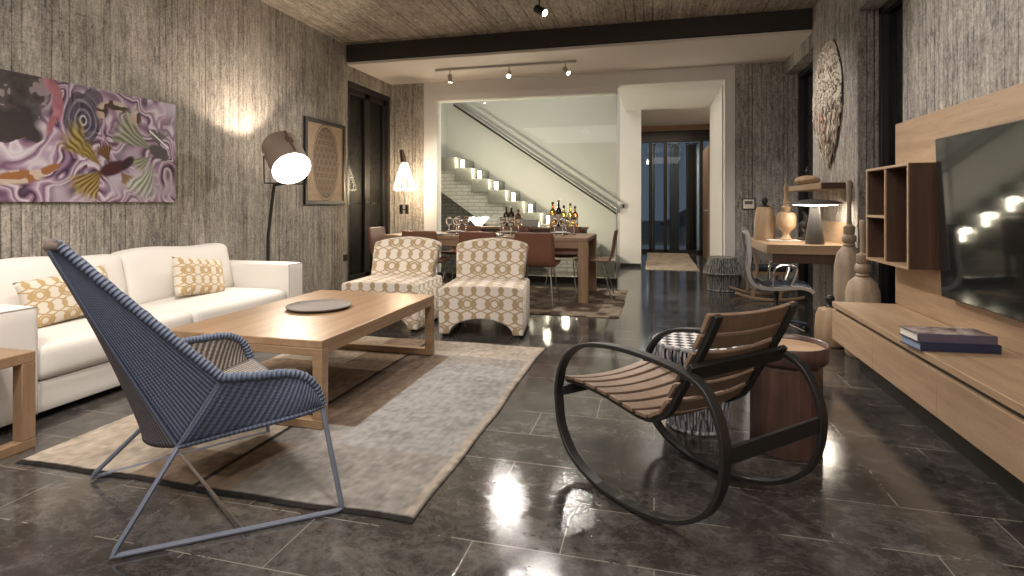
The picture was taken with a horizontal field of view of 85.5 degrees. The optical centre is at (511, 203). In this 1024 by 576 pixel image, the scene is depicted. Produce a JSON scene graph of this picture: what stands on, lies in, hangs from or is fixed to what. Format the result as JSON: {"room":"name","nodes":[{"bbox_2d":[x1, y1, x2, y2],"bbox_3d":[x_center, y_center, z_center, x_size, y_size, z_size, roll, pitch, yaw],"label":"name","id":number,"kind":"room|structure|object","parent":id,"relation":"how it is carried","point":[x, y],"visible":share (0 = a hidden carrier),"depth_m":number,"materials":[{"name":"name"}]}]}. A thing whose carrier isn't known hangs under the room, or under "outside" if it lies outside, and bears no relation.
{"room":"living room","nodes":[
{"label":"living room","id":0,"kind":"room"},
{"bbox_2d":[0,0,423,293],"bbox_3d":[-3.293,-0.510,3.477,1.094,3.320,11.500,0,0,14],"label":"wall","id":1,"kind":"structure","parent":0,"point":[236,74],"depth_m":5.31,"materials":[{"name":"wood"}]},
{"bbox_2d":[0,69,174,201],"bbox_3d":[-3.183,-0.440,3.928,0.023,0.850,1.880,0,0,14],"label":"painting","id":2,"kind":"object","parent":1,"relation":"attached to","point":[60,141],"visible":1,"depth_m":4.04,"materials":[{"name":"multicoloured paint"}]},
{"bbox_2d":[303,116,345,203],"bbox_3d":[-2.375,-0.525,7.066,0.030,1.060,0.890,0,0,14],"label":"framed print","id":3,"kind":"object","parent":1,"relation":"attached to","point":[324,142],"visible":0.99,"depth_m":7.03,"materials":[{"name":"brown paper"}]},
{"bbox_2d":[348,80,389,280],"bbox_3d":[-2.153,-0.280,8.243,0.135,2.860,1.300,0,0,14],"label":"door","id":4,"kind":"structure","parent":1,"relation":"in","point":[368,109],"depth_m":8.17,"materials":[{"name":"brown metal"}]},
{"bbox_2d":[346,8,811,61],"bbox_3d":[0.555,-2.060,6.937,5.770,0.220,0.185,0,0,14],"label":"beam","id":5,"kind":"structure","parent":1,"relation":"attached to","point":[796,19],"depth_m":6.74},
{"bbox_2d":[441,103,446,156],"bbox_3d":[-1.650,-0.950,10.075,0.200,4.200,2.100,0,0,14],"label":"wall","id":6,"kind":"structure","parent":0,"point":[443,105],"depth_m":10.89,"materials":[{"name":"paint"}]},
{"bbox_2d":[0,245,1023,575],"bbox_3d":[0.620,1.200,6.448,8.000,0.100,19.200,0,0,14],"label":"floor","id":7,"kind":"structure","parent":0,"point":[886,495],"depth_m":2.13,"materials":[{"name":"stone"}]},
{"bbox_2d":[0,348,35,459],"bbox_3d":[-2.633,0.922,2.414,0.620,0.455,0.600,0,0,14],"label":"end table","id":8,"kind":"object","parent":7,"relation":"on","point":[23,362],"visible":1,"depth_m":2.58,"materials":[{"name":"brown wood"}]},
{"bbox_2d":[0,243,302,428],"bbox_3d":[-2.691,0.742,4.016,0.972,0.815,2.463,0,0,14],"label":"sofa","id":9,"kind":"object","parent":7,"relation":"on","point":[72,364],"visible":0.47,"depth_m":3.54,"materials":[{"name":"white fabric"}]},
{"bbox_2d":[12,264,108,327],"bbox_3d":[-2.767,0.575,3.461,0.181,0.339,0.581,0,0,13],"label":"throw pillow","id":10,"kind":"object","parent":9,"relation":"on","point":[55,304],"visible":0.45,"depth_m":3.30,"materials":[{"name":"beige fabric"}]},
{"bbox_2d":[0,254,126,304],"bbox_3d":[-3.018,0.563,3.571,0.310,0.456,1.030,0,0,14],"label":"cushion","id":11,"kind":"object","parent":9,"relation":"on","point":[18,269],"depth_m":3.47,"materials":[{"name":"white fabric"}]},
{"bbox_2d":[38,308,191,379],"bbox_3d":[-2.732,0.845,3.498,0.794,0.246,1.030,0,0,14],"label":"seat cushion","id":12,"kind":"object","parent":9,"relation":"on","point":[70,349],"depth_m":3.15,"materials":[{"name":"white fabric"}]},
{"bbox_2d":[111,243,232,304],"bbox_3d":[-2.763,0.566,4.569,0.310,0.457,1.030,0,0,14],"label":"cushion","id":13,"kind":"object","parent":9,"relation":"on","point":[147,271],"depth_m":4.26,"materials":[{"name":"white fabric"}]},
{"bbox_2d":[172,257,224,295],"bbox_3d":[-2.513,0.585,4.453,0.185,0.360,0.506,0,0,19],"label":"throw pillow","id":14,"kind":"object","parent":9,"relation":"on","point":[190,276],"visible":0.98,"depth_m":4.36,"materials":[{"name":"beige fabric"}]},
{"bbox_2d":[140,287,285,322],"bbox_3d":[-2.476,0.845,4.496,0.794,0.246,1.030,0,0,14],"label":"seat cushion","id":15,"kind":"object","parent":9,"relation":"on","point":[234,299],"depth_m":4.27,"materials":[{"name":"white fabric"}]},
{"bbox_2d":[16,336,545,522],"bbox_3d":[-0.969,1.141,3.431,1.929,0.013,2.510,0,0,14],"label":"area rug","id":16,"kind":"object","parent":7,"relation":"on","point":[400,424],"visible":0.7,"depth_m":2.66,"materials":[{"name":"beige carpet"}]},
{"bbox_2d":[43,239,343,558],"bbox_3d":[-1.240,0.636,2.151,0.877,1.022,0.947,0,0,-43],"label":"wicker lounge chair","id":17,"kind":"object","parent":16,"relation":"on","point":[185,392],"visible":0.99,"depth_m":1.95,"materials":[{"name":"wicker"}]},
{"bbox_2d":[170,290,433,429],"bbox_3d":[-1.242,0.910,3.611,0.974,0.446,1.470,0,0,14],"label":"coffee table","id":18,"kind":"object","parent":16,"relation":"on","point":[270,327],"visible":0.73,"depth_m":3.27,"materials":[{"name":"brown wood"}]},
{"bbox_2d":[285,299,350,312],"bbox_3d":[-1.274,0.672,3.651,0.414,0.020,0.414,0,0,14],"label":"serving tray","id":19,"kind":"object","parent":18,"relation":"on","point":[321,305],"visible":1,"depth_m":3.67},
{"bbox_2d":[261,130,310,260],"bbox_3d":[-2.278,0.210,5.497,0.638,1.879,0.446,0,0,31],"label":"floor lamp","id":20,"kind":"object","parent":7,"relation":"on","point":[287,161],"visible":0.81,"depth_m":5.38,"materials":[{"name":"black metal"}]},
{"bbox_2d":[272,153,310,183],"bbox_3d":[-2.132,-0.344,5.363,0.362,0.287,0.221,0,0,-40],"label":"diffuser","id":21,"kind":"object","parent":20,"relation":"attached to","point":[287,168],"depth_m":5.35,"materials":[{"name":"white plastic"}]},
{"bbox_2d":[342,236,441,332],"bbox_3d":[-1.120,0.743,5.381,0.730,0.815,0.811,0,0,11],"label":"slipper chair","id":22,"kind":"object","parent":7,"relation":"on","point":[408,264],"visible":0.78,"depth_m":5.48,"materials":[{"name":"beige fabric"}]},
{"bbox_2d":[394,149,414,230],"bbox_3d":[-1.629,0.162,8.387,0.325,1.977,0.325,0,0,14],"label":"lamp","id":23,"kind":"object","parent":7,"relation":"on","point":[402,154],"visible":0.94,"depth_m":8.37,"materials":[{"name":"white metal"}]},
{"bbox_2d":[439,238,529,338],"bbox_3d":[-0.223,0.743,5.138,0.730,0.815,0.811,0,0,6],"label":"slipper chair","id":24,"kind":"object","parent":7,"relation":"on","point":[490,282],"visible":1,"depth_m":4.82,"materials":[{"name":"beige fabric"}]},
{"bbox_2d":[441,157,618,273],"bbox_3d":[0.199,0.158,10.081,3.360,1.985,1.070,0,0,14],"label":"staircase","id":25,"kind":"structure","parent":7,"relation":"on","point":[462,193],"depth_m":9.80,"materials":[{"name":"grey tile"}]},
{"bbox_2d":[442,283,627,317],"bbox_3d":[-0.345,1.141,6.882,3.432,0.013,1.860,0,0,14],"label":"dining rug","id":26,"kind":"object","parent":7,"relation":"on","point":[600,304],"visible":0.3,"depth_m":6.38,"materials":[{"name":"brown carpet"}]},
{"bbox_2d":[368,227,385,255],"bbox_3d":[-1.613,0.720,7.433,0.506,0.816,0.452,0,0,14],"label":"dining chair","id":27,"kind":"object","parent":26,"relation":"on","point":[375,234],"visible":0.2,"depth_m":7.39,"materials":[{"name":"fabric"}]},
{"bbox_2d":[402,231,450,282],"bbox_3d":[-1.020,0.720,6.654,0.452,0.816,0.506,0,0,14],"label":"dining chair","id":28,"kind":"object","parent":26,"relation":"on","point":[426,234],"visible":0.23,"depth_m":6.43,"materials":[{"name":"brown leather"}]},
{"bbox_2d":[441,225,480,282],"bbox_3d":[-0.711,0.720,7.778,0.452,0.816,0.506,0,0,14],"label":"dining chair","id":29,"kind":"object","parent":26,"relation":"on","point":[453,250],"visible":0.3,"depth_m":7.96,"materials":[{"name":"metal"}]},
{"bbox_2d":[459,231,496,242],"bbox_3d":[-0.332,0.720,6.457,0.452,0.816,0.506,0,0,14],"label":"dining chair","id":30,"kind":"object","parent":26,"relation":"on","point":[463,236],"visible":0.15,"depth_m":6.23,"materials":[{"name":"leather"}]},
{"bbox_2d":[381,231,596,303],"bbox_3d":[-0.261,0.761,7.118,2.580,0.745,1.020,0,0,14],"label":"dining table","id":31,"kind":"object","parent":26,"relation":"on","point":[586,243],"visible":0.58,"depth_m":6.42,"materials":[{"name":"brown wood"}]},
{"bbox_2d":[453,217,459,234],"bbox_3d":[-0.708,0.276,7.067,0.090,0.225,0.089,0,0,14],"label":"wine glass","id":32,"kind":"object","parent":31,"relation":"on","point":[456,220],"visible":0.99,"depth_m":7.04,"materials":[{"name":"white"}]},
{"bbox_2d":[499,217,506,234],"bbox_3d":[-0.112,0.276,6.914,0.090,0.225,0.089,0,0,14],"label":"wine glass","id":33,"kind":"object","parent":31,"relation":"on","point":[503,221],"visible":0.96,"depth_m":6.88,"materials":[{"name":"white"}]},
{"bbox_2d":[499,217,506,226],"bbox_3d":[-0.112,0.224,6.914,0.090,0.121,0.089,0,0,14],"label":"bowl","id":34,"kind":"object","parent":33,"relation":"on","point":[503,221],"depth_m":6.88,"materials":[{"name":"clear glass"}]},
{"bbox_2d":[507,217,513,234],"bbox_3d":[-0.015,0.276,6.889,0.090,0.225,0.089,0,0,14],"label":"wine glass","id":35,"kind":"object","parent":31,"relation":"on","point":[510,221],"visible":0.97,"depth_m":6.86,"materials":[{"name":"white"}]},
{"bbox_2d":[507,217,513,226],"bbox_3d":[-0.015,0.224,6.889,0.090,0.121,0.089,0,0,14],"label":"bowl","id":36,"kind":"object","parent":35,"relation":"on","point":[510,221],"depth_m":6.86,"materials":[{"name":"clear glass"}]},
{"bbox_2d":[551,217,557,235],"bbox_3d":[0.518,0.276,6.753,0.090,0.225,0.089,0,0,14],"label":"wine glass","id":37,"kind":"object","parent":31,"relation":"on","point":[554,220],"visible":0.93,"depth_m":6.72,"materials":[{"name":"white"}]},
{"bbox_2d":[551,217,557,226],"bbox_3d":[0.518,0.224,6.753,0.090,0.121,0.089,0,0,14],"label":"bowl","id":38,"kind":"object","parent":37,"relation":"on","point":[554,220],"depth_m":6.72,"materials":[{"name":"clear glass"}]},
{"bbox_2d":[559,217,565,235],"bbox_3d":[0.615,0.276,6.728,0.090,0.225,0.089,0,0,14],"label":"wine glass","id":39,"kind":"object","parent":31,"relation":"on","point":[562,220],"visible":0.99,"depth_m":6.70,"materials":[{"name":"white"}]},
{"bbox_2d":[559,217,565,226],"bbox_3d":[0.615,0.224,6.728,0.090,0.121,0.089,0,0,14],"label":"bowl","id":40,"kind":"object","parent":39,"relation":"on","point":[562,220],"depth_m":6.70,"materials":[{"name":"clear glass"}]},
{"bbox_2d":[570,217,576,234],"bbox_3d":[0.781,0.276,6.995,0.090,0.225,0.089,0,0,14],"label":"wine glass","id":41,"kind":"object","parent":31,"relation":"on","point":[573,221],"visible":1,"depth_m":6.96,"materials":[{"name":"white"}]},
{"bbox_2d":[500,226,529,277],"bbox_3d":[-0.014,0.720,7.599,0.452,0.816,0.506,0,0,14],"label":"dining chair","id":42,"kind":"object","parent":26,"relation":"on","point":[505,228],"visible":0.09,"depth_m":7.81,"materials":[{"name":"leather"}]},
{"bbox_2d":[514,232,560,306],"bbox_3d":[0.297,0.720,6.295,0.452,0.816,0.506,0,0,14],"label":"dining chair","id":43,"kind":"object","parent":26,"relation":"on","point":[541,250],"visible":0.82,"depth_m":6.08,"materials":[{"name":"leather"}]},
{"bbox_2d":[544,226,581,290],"bbox_3d":[0.684,0.720,7.420,0.452,0.816,0.506,0,0,14],"label":"dining chair","id":44,"kind":"object","parent":26,"relation":"on","point":[559,252],"visible":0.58,"depth_m":7.57,"materials":[{"name":"leather"}]},
{"bbox_2d":[574,229,617,299],"bbox_3d":[1.037,0.720,6.754,0.506,0.816,0.452,0,0,14],"label":"dining chair","id":45,"kind":"object","parent":26,"relation":"on","point":[602,260],"visible":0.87,"depth_m":6.58,"materials":[{"name":"metal"}]},
{"bbox_2d":[481,226,588,232],"bbox_3d":[0.145,0.740,8.056,1.900,0.820,0.280,0,0,14],"label":"console","id":46,"kind":"object","parent":7,"relation":"on","point":[483,228],"visible":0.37,"depth_m":7.89,"materials":[{"name":"brown wood"}]},
{"bbox_2d":[469,217,488,225],"bbox_3d":[-0.496,0.260,8.215,0.314,0.140,0.247,0,0,14],"label":"bowl","id":47,"kind":"object","parent":46,"relation":"on","point":[479,221],"visible":0.97,"depth_m":8.16,"materials":[{"name":"white ceramic"}]},
{"bbox_2d":[523,219,539,226],"bbox_3d":[0.281,0.274,8.022,0.224,0.112,0.104,0,0,14],"label":"box","id":48,"kind":"object","parent":46,"relation":"on","point":[526,222],"visible":0.89,"depth_m":7.97,"materials":[{"name":"metal"}]},
{"bbox_2d":[549,202,555,226],"bbox_3d":[0.581,0.149,7.903,0.093,0.361,0.093,0,0,14],"label":"bottle","id":49,"kind":"object","parent":46,"relation":"on","point":[552,213],"visible":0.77,"depth_m":7.87,"materials":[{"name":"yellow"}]},
{"bbox_2d":[556,200,560,226],"bbox_3d":[0.671,0.137,7.973,0.085,0.386,0.085,0,0,14],"label":"bottle","id":50,"kind":"object","parent":46,"relation":"on","point":[558,210],"visible":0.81,"depth_m":7.94,"materials":[{"name":"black glass"}]},
{"bbox_2d":[652,144,655,248],"bbox_3d":[3.388,-0.159,13.378,0.160,2.577,0.064,0,0,14],"label":"curtain","id":51,"kind":"object","parent":7,"relation":"on","point":[653,145],"visible":0.5,"depth_m":13.37,"materials":[{"name":"blue fabric"}]},
{"bbox_2d":[645,253,698,270],"bbox_3d":[3.197,1.141,11.249,0.934,0.013,3.440,0,0,14],"label":"rug","id":52,"kind":"object","parent":7,"relation":"on","point":[655,261],"visible":1,"depth_m":10.76,"materials":[{"name":"beige carpet"}]},
{"bbox_2d":[669,143,679,249],"bbox_3d":[3.882,-0.159,13.251,0.260,2.577,0.062,0,0,14],"label":"curtain","id":53,"kind":"object","parent":7,"relation":"on","point":[673,148],"visible":0.89,"depth_m":13.25,"materials":[{"name":"blue fabric"}]},
{"bbox_2d":[554,301,827,525],"bbox_3d":[0.662,0.753,2.234,0.567,0.791,0.905,0,0,-31],"label":"rocking chair","id":54,"kind":"object","parent":7,"relation":"on","point":[635,388],"visible":1,"depth_m":2.01,"materials":[{"name":"brown wood"}]},
{"bbox_2d":[685,143,697,249],"bbox_3d":[4.260,-0.159,13.155,0.280,2.577,0.064,0,0,14],"label":"curtain","id":55,"kind":"object","parent":7,"relation":"on","point":[691,148],"visible":0.94,"depth_m":13.14,"materials":[{"name":"blue fabric"}]},
{"bbox_2d":[652,332,742,436],"bbox_3d":[0.960,0.926,2.881,0.462,0.445,0.460,0,0,14],"label":"stool","id":56,"kind":"object","parent":7,"relation":"on","point":[675,347],"visible":0.27,"depth_m":2.76,"materials":[{"name":"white fabric"}]},
{"bbox_2d":[703,145,709,260],"bbox_3d":[3.951,-0.005,11.350,0.112,2.290,1.250,0,0,14],"label":"door","id":57,"kind":"structure","parent":7,"relation":"on","point":[706,152],"depth_m":11.11,"materials":[{"name":"brown wood"}]},
{"bbox_2d":[703,256,742,291],"bbox_3d":[2.806,0.926,7.384,0.507,0.445,0.509,0,0,14],"label":"stool","id":58,"kind":"object","parent":7,"relation":"on","point":[722,272],"visible":0.96,"depth_m":7.22,"materials":[{"name":"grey fabric"}]},
{"bbox_2d":[730,228,804,301],"bbox_3d":[3.106,0.728,6.781,0.765,0.842,0.525,0,0,14],"label":"office chair","id":59,"kind":"object","parent":7,"relation":"on","point":[761,269],"visible":0.6,"depth_m":6.60,"materials":[{"name":"grey metal"}]},
{"bbox_2d":[741,231,753,259],"bbox_3d":[2.907,0.510,6.832,0.110,0.340,0.400,0,0,14],"label":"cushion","id":60,"kind":"object","parent":59,"relation":"on","point":[742,234],"depth_m":6.86,"materials":[{"name":"grey fabric"}]},
{"bbox_2d":[741,228,815,336],"bbox_3d":[2.337,0.685,4.947,0.604,0.928,0.610,0,0,21],"label":"office chair","id":61,"kind":"object","parent":7,"relation":"on","point":[773,285],"visible":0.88,"depth_m":4.80,"materials":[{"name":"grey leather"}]},
{"bbox_2d":[743,333,830,462],"bbox_3d":[1.289,0.898,2.612,0.372,0.503,0.372,0,0,14],"label":"drum side table","id":62,"kind":"object","parent":7,"relation":"on","point":[781,397],"visible":0.49,"depth_m":2.48,"materials":[{"name":"brown wood"}]},
{"bbox_2d":[743,333,830,369],"bbox_3d":[1.289,0.691,2.612,0.372,0.088,0.372,0,0,14],"label":"tray","id":63,"kind":"object","parent":62,"relation":"on","point":[815,352],"depth_m":2.49,"materials":[{"name":"brown wood"}]},
{"bbox_2d":[814,295,842,347],"bbox_3d":[2.583,0.944,4.500,0.226,0.413,0.226,0,0,14],"label":"wooden canister","id":64,"kind":"object","parent":7,"relation":"on","point":[822,325],"visible":0.71,"depth_m":4.44,"materials":[{"name":"brown wood"}]},
{"bbox_2d":[833,180,859,301],"bbox_3d":[2.782,0.476,4.572,0.224,1.347,0.224,0,0,14],"label":"floor vase","id":65,"kind":"object","parent":7,"relation":"on","point":[845,260],"visible":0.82,"depth_m":4.53,"materials":[{"name":"brown wood"}]},
{"bbox_2d":[845,220,880,358],"bbox_3d":[2.654,0.634,4.192,0.236,1.032,0.236,0,0,14],"label":"floor vase","id":66,"kind":"object","parent":7,"relation":"on","point":[862,288],"visible":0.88,"depth_m":4.15,"materials":[{"name":"brown wood"}]},
{"bbox_2d":[832,301,1023,504],"bbox_3d":[2.043,0.923,2.064,0.463,0.453,3.813,0,0,14],"label":"media console","id":67,"kind":"object","parent":7,"relation":"on","point":[974,402],"visible":0.98,"depth_m":2.50,"materials":[{"name":"brown wood"}]},
{"bbox_2d":[900,334,1001,353],"bbox_3d":[2.116,0.677,2.686,0.340,0.040,0.185,0,0,9],"label":"book","id":68,"kind":"object","parent":67,"relation":"on","point":[921,346],"visible":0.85,"depth_m":2.60,"materials":[{"name":"blue paper"}]},
{"bbox_2d":[899,326,997,344],"bbox_3d":[2.111,0.637,2.694,0.335,0.041,0.180,0,0,10],"label":"book","id":69,"kind":"object","parent":68,"relation":"on","point":[953,335],"visible":1,"depth_m":2.63,"materials":[{"name":"grey paper"}]},
{"bbox_2d":[902,326,993,335],"bbox_3d":[2.112,0.617,2.696,0.324,0.001,0.168,0,0,10],"label":"picture","id":70,"kind":"object","parent":69,"relation":"on","point":[913,330],"depth_m":2.68},
{"bbox_2d":[447,89,619,265],"bbox_3d":[0.277,-0.950,10.768,3.590,4.200,0.200,0,0,14],"label":"wall","id":71,"kind":"structure","parent":0,"point":[576,135],"depth_m":10.53,"materials":[{"name":"paint"}]},
{"bbox_2d":[453,103,617,213],"bbox_3d":[0.391,-0.936,10.525,3.198,2.273,0.217,0,0,14],"label":"stair handrail","id":72,"kind":"object","parent":71,"relation":"attached to","point":[463,110],"visible":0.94,"depth_m":10.45,"materials":[{"name":"metal"}]},
{"bbox_2d":[437,263,640,283],"bbox_3d":[0.589,1.113,9.398,3.055,0.075,2.300,0,0,14],"label":"baseboard","id":73,"kind":"structure","parent":71,"relation":"attached to","point":[614,280],"depth_m":8.23,"materials":[{"name":"brown metal"}]},
{"bbox_2d":[260,0,818,44],"bbox_3d":[-0.509,-2.260,2.040,6.800,0.180,10.100,0,0,14],"label":"ceiling","id":74,"kind":"structure","parent":0,"point":[349,22],"depth_m":6.28,"materials":[{"name":"wood"}]},
{"bbox_2d":[533,0,547,16],"bbox_3d":[0.212,-2.035,5.341,0.150,0.270,0.753,0,0,14],"label":"ceiling spotlight","id":75,"kind":"object","parent":74,"relation":"hanging from","point":[538,9],"visible":1,"depth_m":5.62,"materials":[{"name":"black metal"}]},
{"bbox_2d":[347,29,811,84],"bbox_3d":[0.882,-1.923,7.470,6.800,0.035,1.330,0,0,14],"label":"ceiling","id":76,"kind":"structure","parent":0,"point":[770,47],"depth_m":7.30,"materials":[{"name":"paint"}]},
{"bbox_2d":[435,60,575,82],"bbox_3d":[-0.120,-1.806,7.585,2.000,0.198,0.122,0,0,14],"label":"track light","id":77,"kind":"object","parent":76,"relation":"attached to","point":[564,69],"visible":1,"depth_m":7.56,"materials":[{"name":"white"}]},
{"bbox_2d":[424,65,734,272],"bbox_3d":[0.856,-0.380,8.236,4.580,3.060,0.180,0,0,14],"label":"wall","id":78,"kind":"structure","parent":0,"point":[725,74],"depth_m":8.01,"materials":[{"name":"white paint"}]},
{"bbox_2d":[430,85,616,273],"bbox_3d":[0.112,-0.280,8.323,2.884,2.860,0.020,0,0,14],"label":"trim","id":79,"kind":"structure","parent":78,"relation":"attached to","point":[434,98],"depth_m":8.55,"materials":[{"name":"white paint"}]},
{"bbox_2d":[446,93,616,277],"bbox_3d":[0.188,-0.228,8.387,2.769,2.755,0.032,0,0,14],"label":"window","id":80,"kind":"structure","parent":78,"relation":"in","point":[616,93],"depth_m":8.03,"materials":[{"name":"clear glass"}]},
{"bbox_2d":[618,82,722,110],"bbox_3d":[2.602,-1.770,8.975,1.616,0.100,2.120,0,0,14],"label":"ceiling","id":81,"kind":"structure","parent":0,"point":[703,94],"depth_m":8.87,"materials":[{"name":"white paint"}]},
{"bbox_2d":[620,86,722,263],"bbox_3d":[2.630,-0.950,9.071,1.810,4.200,2.320,0,0,14],"label":"wall","id":82,"kind":"structure","parent":0,"point":[630,120],"depth_m":10.14,"materials":[{"name":"white paint"}]},
{"bbox_2d":[641,107,709,125],"bbox_3d":[2.981,-1.890,11.830,3.100,0.120,3.200,0,0,14],"label":"ceiling","id":83,"kind":"structure","parent":0,"point":[678,116],"depth_m":11.59,"materials":[{"name":"paint"}]},
{"bbox_2d":[670,142,698,246],"bbox_3d":[4.640,-0.350,14.784,0.963,3.000,0.307,0,0,-10],"label":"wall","id":84,"kind":"structure","parent":0,"point":[670,142],"depth_m":14.73,"materials":[{"name":"white paint"}]},
{"bbox_2d":[776,211,796,239],"bbox_3d":[2.720,0.214,5.497,0.184,0.282,0.184,0,0,14],"label":"bowl","id":85,"kind":"object","parent":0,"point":[785,220],"depth_m":5.44,"materials":[{"name":"brown wood"}]},
{"bbox_2d":[735,0,1023,309],"bbox_3d":[2.170,-0.510,2.076,1.026,3.320,11.500,0,0,14],"label":"wall","id":86,"kind":"structure","parent":0,"point":[955,52],"depth_m":4.83,"materials":[{"name":"grey wood"}]},
{"bbox_2d":[742,198,754,209],"bbox_3d":[3.215,0.000,7.527,0.170,0.150,0.019,0,0,14],"label":"thermostat","id":87,"kind":"object","parent":86,"relation":"attached to","point":[747,203],"visible":1,"depth_m":7.52,"materials":[{"name":"white plastic"}]},
{"bbox_2d":[745,237,842,263],"bbox_3d":[2.824,0.455,5.584,0.699,0.170,1.260,0,0,14],"label":"desk","id":88,"kind":"object","parent":86,"relation":"attached to","point":[774,252],"visible":0.6,"depth_m":5.02,"materials":[{"name":"brown wood"}]},
{"bbox_2d":[754,197,775,239],"bbox_3d":[2.605,0.150,5.712,0.204,0.440,0.204,0,0,14],"label":"lidded jar","id":89,"kind":"object","parent":88,"relation":"on","point":[764,221],"visible":0.97,"depth_m":5.64,"materials":[{"name":"brown wood"}]},
{"bbox_2d":[766,239,801,241],"bbox_3d":[2.701,0.362,5.522,0.294,0.015,0.204,0,0,14],"label":"book","id":90,"kind":"object","parent":88,"relation":"on","point":[769,240],"visible":0.97,"depth_m":5.44,"materials":[{"name":"white paper"}]},
{"bbox_2d":[776,185,796,239],"bbox_3d":[2.720,0.083,5.497,0.184,0.545,0.184,0,0,14],"label":"vase","id":91,"kind":"object","parent":90,"relation":"on","point":[785,220],"visible":0.99,"depth_m":5.46,"materials":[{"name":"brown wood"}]},
{"bbox_2d":[797,211,808,240],"bbox_3d":[2.968,0.222,5.641,0.109,0.297,0.082,0,0,14],"label":"sculpture","id":92,"kind":"object","parent":88,"relation":"on","point":[801,226],"visible":0.8,"depth_m":5.62,"materials":[{"name":"black metal"}]},
{"bbox_2d":[786,199,844,244],"bbox_3d":[2.781,0.163,5.089,0.472,0.414,0.472,0,0,14],"label":"desk lamp","id":93,"kind":"object","parent":88,"relation":"on","point":[814,233],"visible":1,"depth_m":5.03,"materials":[{"name":"silver metal"}]},
{"bbox_2d":[798,61,812,298],"bbox_3d":[3.703,-0.290,6.716,0.120,2.880,1.350,0,0,14],"label":"window","id":94,"kind":"structure","parent":86,"relation":"in","point":[805,77],"depth_m":7.27,"materials":[{"name":"black glass"}]},
{"bbox_2d":[789,182,852,191],"bbox_3d":[3.038,-0.165,5.527,0.257,0.056,1.264,0,0,14],"label":"wall shelf","id":95,"kind":"object","parent":86,"relation":"attached to","point":[822,186],"visible":0.82,"depth_m":5.14,"materials":[{"name":"brown wood"}]},
{"bbox_2d":[794,166,820,184],"bbox_3d":[3.051,-0.293,5.722,0.240,0.200,0.240,0,0,14],"label":"lidded bowl","id":96,"kind":"object","parent":95,"relation":"on","point":[807,179],"visible":0.92,"depth_m":5.65,"materials":[{"name":"brown wood"}]},
{"bbox_2d":[812,40,841,168],"bbox_3d":[3.110,-0.982,5.530,0.112,1.262,0.824,0,0,14],"label":"wall ornament","id":97,"kind":"object","parent":86,"relation":"attached to","point":[827,103],"visible":1,"depth_m":5.37,"materials":[{"name":"stone"}]},
{"bbox_2d":[821,220,845,243],"bbox_3d":[3.153,0.270,5.499,0.021,0.200,1.240,0,0,14],"label":"backboard","id":98,"kind":"object","parent":86,"relation":"attached to","point":[832,230],"visible":0.36,"depth_m":5.35,"materials":[{"name":"brown wood"}]},
{"bbox_2d":[879,0,902,303],"bbox_3d":[3.081,-0.260,4.288,0.120,2.820,0.903,0,0,14],"label":"window","id":99,"kind":"structure","parent":86,"relation":"in","point":[891,12],"depth_m":4.67,"materials":[{"name":"black glass"}]},
{"bbox_2d":[895,82,1023,355],"bbox_3d":[2.242,0.069,2.024,0.059,1.254,3.835,0,0,14],"label":"cladding","id":100,"kind":"object","parent":86,"relation":"attached to","point":[919,291],"visible":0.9,"depth_m":3.17,"materials":[{"name":"brown wood"}]},
{"bbox_2d":[866,162,939,270],"bbox_3d":[2.526,0.073,3.606,0.171,0.640,0.679,0,0,14],"label":"cubby","id":101,"kind":"object","parent":100,"relation":"attached to","point":[902,223],"visible":0.92,"depth_m":3.60,"materials":[{"name":"brown wood"}]},
{"bbox_2d":[935,119,1023,321],"bbox_3d":[2.248,0.077,2.356,0.089,0.894,1.630,0,0,14],"label":"television","id":102,"kind":"object","parent":100,"relation":"attached to","point":[980,172],"visible":1,"depth_m":2.71,"materials":[{"name":"black glass"}]},
{"bbox_3d":[2.981,-0.350,11.830,3.100,3.000,3.200,0,0,14],"label":"wall","id":103,"kind":"structure","parent":0,"visible":0},
{"bbox_2d":[641,130,709,252],"bbox_3d":[3.353,-0.310,13.232,2.725,2.920,0.140,0,0,14],"label":"door","id":104,"kind":"structure","parent":103,"relation":"in","point":[700,136],"depth_m":13.08,"materials":[{"name":"brown metal"}]},
{"bbox_2d":[641,124,709,131],"bbox_3d":[3.303,-1.770,13.048,2.720,0.120,0.080,0,0,14],"label":"trim","id":105,"kind":"structure","parent":103,"relation":"attached to","point":[700,126],"depth_m":12.89,"materials":[{"name":"brown wood"}]},
{"label":"outside","id":106,"kind":"structure","parent":0,"visible":0},
{"bbox_2d":[641,221,685,245],"bbox_3d":[6.691,1.220,26.106,18.000,0.100,26.100,0,0,14],"label":"ground","id":107,"kind":"structure","parent":106,"point":[659,230],"depth_m":21.25,"materials":[{"name":"stone"}]},
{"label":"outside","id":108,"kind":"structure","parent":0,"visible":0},
{"bbox_2d":[660,209,685,226],"bbox_3d":[8.194,0.189,31.967,28.000,2.677,6.000,0,0,14],"label":"hills","id":109,"kind":"structure","parent":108,"point":[682,215],"depth_m":29.89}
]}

